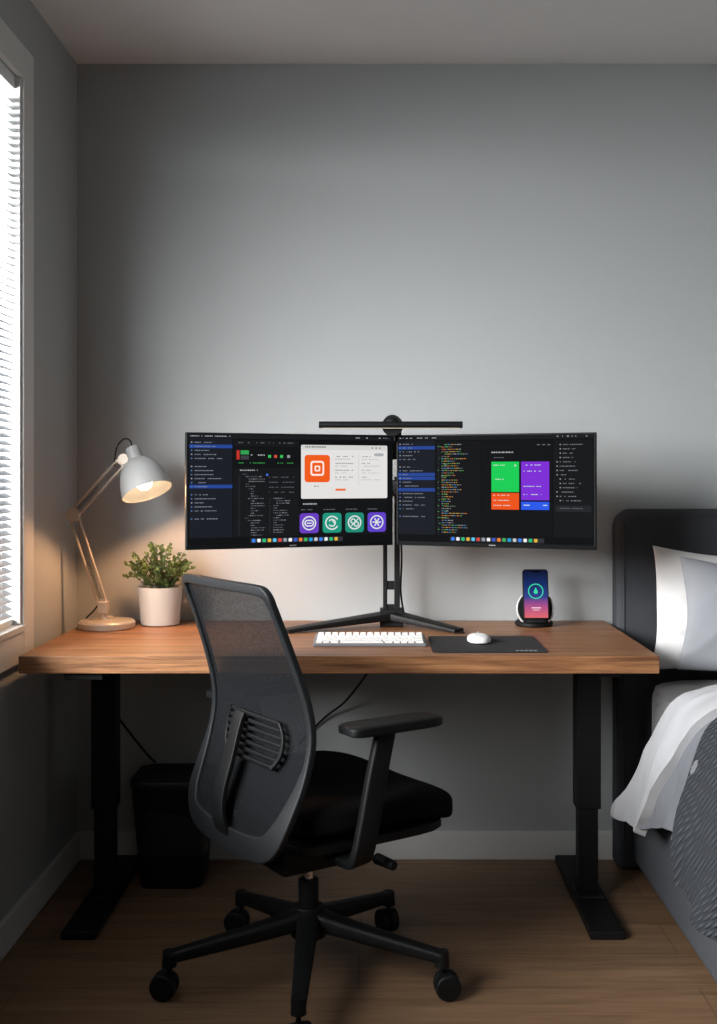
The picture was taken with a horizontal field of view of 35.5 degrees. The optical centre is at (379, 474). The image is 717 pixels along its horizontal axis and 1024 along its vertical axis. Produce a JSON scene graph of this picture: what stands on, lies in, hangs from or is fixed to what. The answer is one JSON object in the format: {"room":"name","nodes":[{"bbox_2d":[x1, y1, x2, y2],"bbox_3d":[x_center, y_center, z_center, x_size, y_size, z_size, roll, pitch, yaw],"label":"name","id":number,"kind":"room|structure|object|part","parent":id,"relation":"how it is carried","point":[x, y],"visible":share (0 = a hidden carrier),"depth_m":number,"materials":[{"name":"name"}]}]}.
{"room":"home office","nodes":[
{"label":"home office","id":0,"kind":"room"},
{"bbox_2d":[0,0,76,920],"bbox_3d":[-1.027,-0.043,1.110,0.150,2.497,4.820,0,0,0],"label":"wall","id":1,"kind":"structure","parent":0,"point":[38,712],"depth_m":3.22,"materials":[{"name":"paint"}]},
{"bbox_2d":[0,17,33,672],"bbox_3d":[-1.006,-0.320,1.847,0.152,1.620,2.365,0,0,0],"label":"window","id":2,"kind":"structure","parent":1,"relation":"in","point":[17,639],"depth_m":2.93,"materials":[{"name":"paint"}]},
{"bbox_2d":[0,61,13,629],"bbox_3d":[-0.974,-0.326,1.847,0.036,1.438,2.169,0,0,0],"label":"window blind","id":3,"kind":"object","parent":2,"relation":"attached to","point":[6,77],"visible":1,"depth_m":2.89,"materials":[{"name":"white plastic"}]},
{"bbox_3d":[-0.974,0.385,1.847,0.026,0.016,2.169,0,0,0],"label":"rail","id":4,"kind":"part","parent":3,"relation":"part of","materials":[{"name":"white plastic"}]},
{"bbox_2d":[0,832,79,961],"bbox_3d":[-0.945,1.161,1.103,0.014,0.088,4.806,0,0,0],"label":"baseboard","id":5,"kind":"structure","parent":1,"relation":"attached to","point":[19,917],"depth_m":3.07,"materials":[{"name":"paint"}]},
{"bbox_2d":[0,860,716,1023],"bbox_3d":[0.749,1.255,1.110,3.702,0.100,5.020,0,0,0],"label":"floor","id":6,"kind":"structure","parent":0,"point":[520,948],"depth_m":2.78,"materials":[{"name":"brown wood"}]},
{"bbox_2d":[130,763,210,888],"bbox_3d":[-0.612,1.046,3.340,0.239,0.318,0.222,0,0,0],"label":"waste bin","id":7,"kind":"object","parent":6,"relation":"on","point":[173,853],"visible":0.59,"depth_m":3.25,"materials":[{"name":"plastic"}]},
{"bbox_2d":[149,573,460,1023],"bbox_3d":[-0.171,0.720,2.654,0.714,0.968,0.699,0,0,0],"label":"office chair","id":8,"kind":"object","parent":6,"relation":"on","point":[261,790],"visible":1,"depth_m":2.56,"materials":[{"name":"plastic"}]},
{"bbox_3d":[-0.322,0.534,2.578,0.105,0.562,0.464,0,0,-34],"label":"backrest","id":9,"kind":"part","parent":8,"relation":"part of","materials":[{"name":"black fabric"}]},
{"bbox_3d":[-0.323,0.543,2.577,0.124,0.615,0.495,0,0,-34],"label":"backrest frame","id":10,"kind":"part","parent":8,"relation":"part of","materials":[{"name":"plastic"}]},
{"bbox_3d":[-0.278,1.084,2.827,0.052,0.093,0.331,0,0,-36],"label":"leg","id":11,"kind":"part","parent":8,"relation":"part of","materials":[{"name":"plastic"}]},
{"bbox_3d":[-0.052,0.714,2.520,0.117,0.311,0.159,0,0,-35],"label":"armrest post","id":12,"kind":"part","parent":8,"relation":"part of","materials":[{"name":"plastic"}]},
{"bbox_3d":[-0.064,1.084,2.827,0.052,0.093,0.331,0,0,36],"label":"leg","id":13,"kind":"part","parent":8,"relation":"part of","materials":[{"name":"plastic"}]},
{"bbox_3d":[-0.109,0.780,2.722,0.480,0.118,0.490,0,0,-34],"label":"seat","id":14,"kind":"part","parent":8,"relation":"part of","materials":[{"name":"fabric"}]},
{"bbox_3d":[-0.040,0.870,2.579,0.026,0.026,0.218,0,0,-42],"label":"lever","id":15,"kind":"part","parent":8,"relation":"part of","materials":[{"name":"plastic"}]},
{"bbox_2d":[19,620,658,939],"bbox_3d":[-0.103,0.830,3.159,1.610,0.750,0.693,0,0,0],"label":"desk","id":16,"kind":"object","parent":6,"relation":"on","point":[589,650],"visible":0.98,"depth_m":3.08,"materials":[{"name":"brown wood"}]},
{"bbox_3d":[-0.782,0.850,3.195,0.070,0.670,0.060,0,0,0],"label":"leg","id":17,"kind":"part","parent":16,"relation":"part of","materials":[{"name":"black metal"}]},
{"bbox_2d":[65,438,171,631],"bbox_3d":[-0.791,0.172,3.325,0.379,0.565,0.180,0,0,33],"label":"desk lamp","id":18,"kind":"object","parent":16,"relation":"on","point":[142,478],"visible":1,"depth_m":3.31,"materials":[{"name":"white metal"}]},
{"bbox_3d":[-0.867,0.255,3.330,0.124,0.304,0.018,0,0,0],"label":"arm","id":19,"kind":"part","parent":18,"relation":"part of","materials":[{"name":"beige metal"}]},
{"bbox_3d":[-0.835,0.035,3.325,0.192,0.200,0.021,0,0,4],"label":"arm","id":20,"kind":"part","parent":18,"relation":"part of","materials":[{"name":"beige metal"}]},
{"bbox_2d":[97,601,109,616],"bbox_3d":[-0.822,0.401,3.330,0.030,0.050,0.030,0,0,0],"label":"socket","id":21,"kind":"object","parent":18,"relation":"attached to","point":[103,607],"depth_m":3.31,"materials":[{"name":"beige metal"}]},
{"bbox_3d":[-0.696,0.002,3.282,0.060,0.088,0.054,0,0,0],"label":"light bulb","id":22,"kind":"part","parent":18,"relation":"part of","materials":[{"name":"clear glass"}]},
{"bbox_3d":[-0.685,0.014,3.273,0.150,0.139,0.149,0,0,0],"label":"lamp shade","id":23,"kind":"part","parent":18,"relation":"part of","materials":[{"name":"metal"}]},
{"bbox_2d":[120,719,155,762],"bbox_3d":[-0.786,0.699,3.310,0.030,0.398,0.403,0,0,22],"label":"power cable","id":24,"kind":"object","parent":16,"relation":"hanging from","point":[121,721],"visible":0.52,"depth_m":3.42,"materials":[{"name":"black rubber"}]},
{"bbox_2d":[122,541,195,626],"bbox_3d":[-0.668,0.328,3.397,0.220,0.255,0.148,0,0,0],"label":"potted plant","id":25,"kind":"object","parent":16,"relation":"on","point":[160,603],"visible":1,"depth_m":3.37,"materials":[{"name":"green plant"}]},
{"bbox_3d":[-0.668,0.397,3.405,0.133,0.116,0.133,0,0,0],"label":"pot","id":26,"kind":"part","parent":25,"relation":"part of","materials":[{"name":"ceramic"}]},
{"bbox_2d":[316,674,367,726],"bbox_3d":[-0.106,0.674,3.401,0.382,0.347,0.060,0,0,44],"label":"power cable","id":27,"kind":"object","parent":16,"relation":"hanging from","point":[365,675],"visible":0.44,"depth_m":3.43,"materials":[{"name":"black rubber"}]},
{"bbox_2d":[313,632,425,646],"bbox_3d":[-0.028,0.444,3.030,0.301,0.022,0.136,0,0,0],"label":"keyboard","id":28,"kind":"object","parent":16,"relation":"on","point":[321,639],"visible":1,"depth_m":2.99,"materials":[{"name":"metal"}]},
{"bbox_2d":[286,477,464,633],"bbox_3d":[0.027,0.232,3.313,0.628,0.453,0.338,0,0,0],"label":"monitor stand","id":29,"kind":"object","parent":16,"relation":"on","point":[389,614],"visible":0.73,"depth_m":3.34,"materials":[{"name":"black metal"}]},
{"bbox_2d":[185,432,392,549],"bbox_3d":[-0.247,0.043,3.108,0.595,0.314,0.044,0,0,-22],"label":"monitor","id":30,"kind":"object","parent":29,"relation":"attached to","point":[243,490],"visible":1,"depth_m":3.08,"materials":[{"name":"plastic"}]},
{"bbox_2d":[319,415,462,459],"bbox_3d":[0.030,-0.107,3.185,0.400,0.125,0.150,0,0,0],"label":"light bar","id":31,"kind":"object","parent":29,"relation":"attached to","point":[392,425],"visible":0.91,"depth_m":3.11,"materials":[{"name":"plastic"}]},
{"bbox_2d":[323,428,459,428],"bbox_3d":[0.031,-0.131,3.120,0.382,0.002,0.008,0,0,0],"label":"diffuser","id":32,"kind":"object","parent":31,"relation":"attached to","point":[323,428],"depth_m":3.12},
{"bbox_3d":[0.035,-0.139,3.155,0.060,0.062,0.054,0,0,0],"label":"knob","id":33,"kind":"part","parent":31,"relation":"part of","materials":[{"name":"plastic"}]},
{"bbox_3d":[0.036,0.040,3.262,0.610,0.050,0.234,0,0,0],"label":"arm","id":34,"kind":"part","parent":29,"relation":"part of","materials":[{"name":"black metal"}]},
{"bbox_3d":[0.091,0.281,3.442,0.016,0.353,0.108,0,0,40],"label":"cord","id":35,"kind":"part","parent":29,"relation":"part of","materials":[{"name":"black metal"}]},
{"bbox_2d":[397,432,596,549],"bbox_3d":[0.318,0.043,3.109,0.571,0.314,0.044,0,0,23],"label":"monitor","id":36,"kind":"object","parent":29,"relation":"attached to","point":[509,490],"visible":1,"depth_m":3.08,"materials":[{"name":"plastic"}]},
{"bbox_2d":[428,636,546,652],"bbox_3d":[0.282,0.453,3.003,0.295,0.003,0.285,0,0,0],"label":"mouse pad","id":37,"kind":"object","parent":16,"relation":"on","point":[439,644],"visible":0.99,"depth_m":2.97,"materials":[{"name":"fabric"}]},
{"bbox_2d":[467,631,490,643],"bbox_3d":[0.268,0.440,3.035,0.064,0.024,0.110,0,0,0],"label":"computer mouse","id":38,"kind":"object","parent":37,"relation":"on","point":[476,638],"visible":1,"depth_m":3.00,"materials":[{"name":"white plastic"}]},
{"bbox_2d":[515,594,553,627],"bbox_3d":[0.466,0.403,3.384,0.116,0.114,0.116,0,0,0],"label":"charger","id":39,"kind":"object","parent":16,"relation":"on","point":[521,622],"visible":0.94,"depth_m":3.35,"materials":[{"name":"plastic"}]},
{"bbox_2d":[522,569,548,618],"bbox_3d":[0.466,0.357,3.354,0.077,0.147,0.038,0,0,0],"label":"smartphone","id":40,"kind":"object","parent":39,"relation":"on","point":[534,581],"visible":1,"depth_m":3.35,"materials":[{"name":"glass"}]},
{"bbox_3d":[0.590,0.850,3.195,0.070,0.670,0.060,0,0,0],"label":"leg","id":41,"kind":"part","parent":16,"relation":"part of","materials":[{"name":"black metal"}]},
{"bbox_2d":[612,509,716,982],"bbox_3d":[1.461,0.655,2.400,1.478,1.100,2.200,0,0,0],"label":"bed","id":42,"kind":"object","parent":6,"relation":"on","point":[635,532],"visible":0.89,"depth_m":3.40,"materials":[{"name":"fabric"}]},
{"bbox_3d":[1.459,1.035,2.353,1.382,0.280,2.105,0,0,0],"label":"frame","id":43,"kind":"part","parent":42,"relation":"part of","materials":[{"name":"fabric"}]},
{"bbox_2d":[652,680,716,733],"bbox_3d":[1.465,0.750,2.375,1.360,0.290,2.040,0,0,0],"label":"mattress","id":44,"kind":"object","parent":42,"relation":"on","point":[663,694],"visible":0.19,"depth_m":3.21,"materials":[{"name":"fabric"}]},
{"bbox_2d":[610,684,716,839],"bbox_3d":[1.398,0.735,2.296,1.505,0.457,1.701,0,0,0],"label":"sheet","id":45,"kind":"object","parent":44,"relation":"on","point":[651,798],"visible":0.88,"depth_m":2.78,"materials":[{"name":"white fabric"}]},
{"bbox_2d":[671,718,716,941],"bbox_3d":[1.395,0.728,2.099,1.501,0.424,1.005,0,0,0],"label":"throw blanket","id":46,"kind":"object","parent":45,"relation":"on","point":[694,834],"visible":1,"depth_m":2.46,"materials":[{"name":"fabric"}]},
{"bbox_2d":[653,546,716,668],"bbox_3d":[1.159,0.414,3.315,0.741,0.405,0.180,0,0,0],"label":"pillow","id":47,"kind":"object","parent":44,"relation":"on","point":[671,592],"visible":0.61,"depth_m":3.29,"materials":[{"name":"white fabric"}]},
{"bbox_2d":[677,556,716,670],"bbox_3d":[1.179,0.427,3.133,0.710,0.385,0.197,0,0,6],"label":"pillow","id":48,"kind":"object","parent":44,"relation":"on","point":[699,649],"visible":1,"depth_m":3.12,"materials":[{"name":"grey fabric"}]},
{"bbox_2d":[30,0,716,63],"bbox_3d":[0.749,-1.342,1.110,3.702,0.100,5.020,0,0,0],"label":"ceiling","id":49,"kind":"structure","parent":0,"point":[91,31],"depth_m":3.24,"materials":[{"name":"paint"}]},
{"bbox_2d":[77,64,716,830],"bbox_3d":[0.749,-0.043,3.570,3.702,2.497,0.100,0,0,0],"label":"wall","id":50,"kind":"structure","parent":0,"point":[262,248],"depth_m":3.52,"materials":[{"name":"paint"}]},
{"bbox_2d":[77,831,613,859],"bbox_3d":[0.774,1.161,3.513,3.452,0.088,0.014,0,0,0],"label":"baseboard","id":51,"kind":"structure","parent":50,"relation":"attached to","point":[434,845],"depth_m":3.51,"materials":[{"name":"paint"}]}
]}

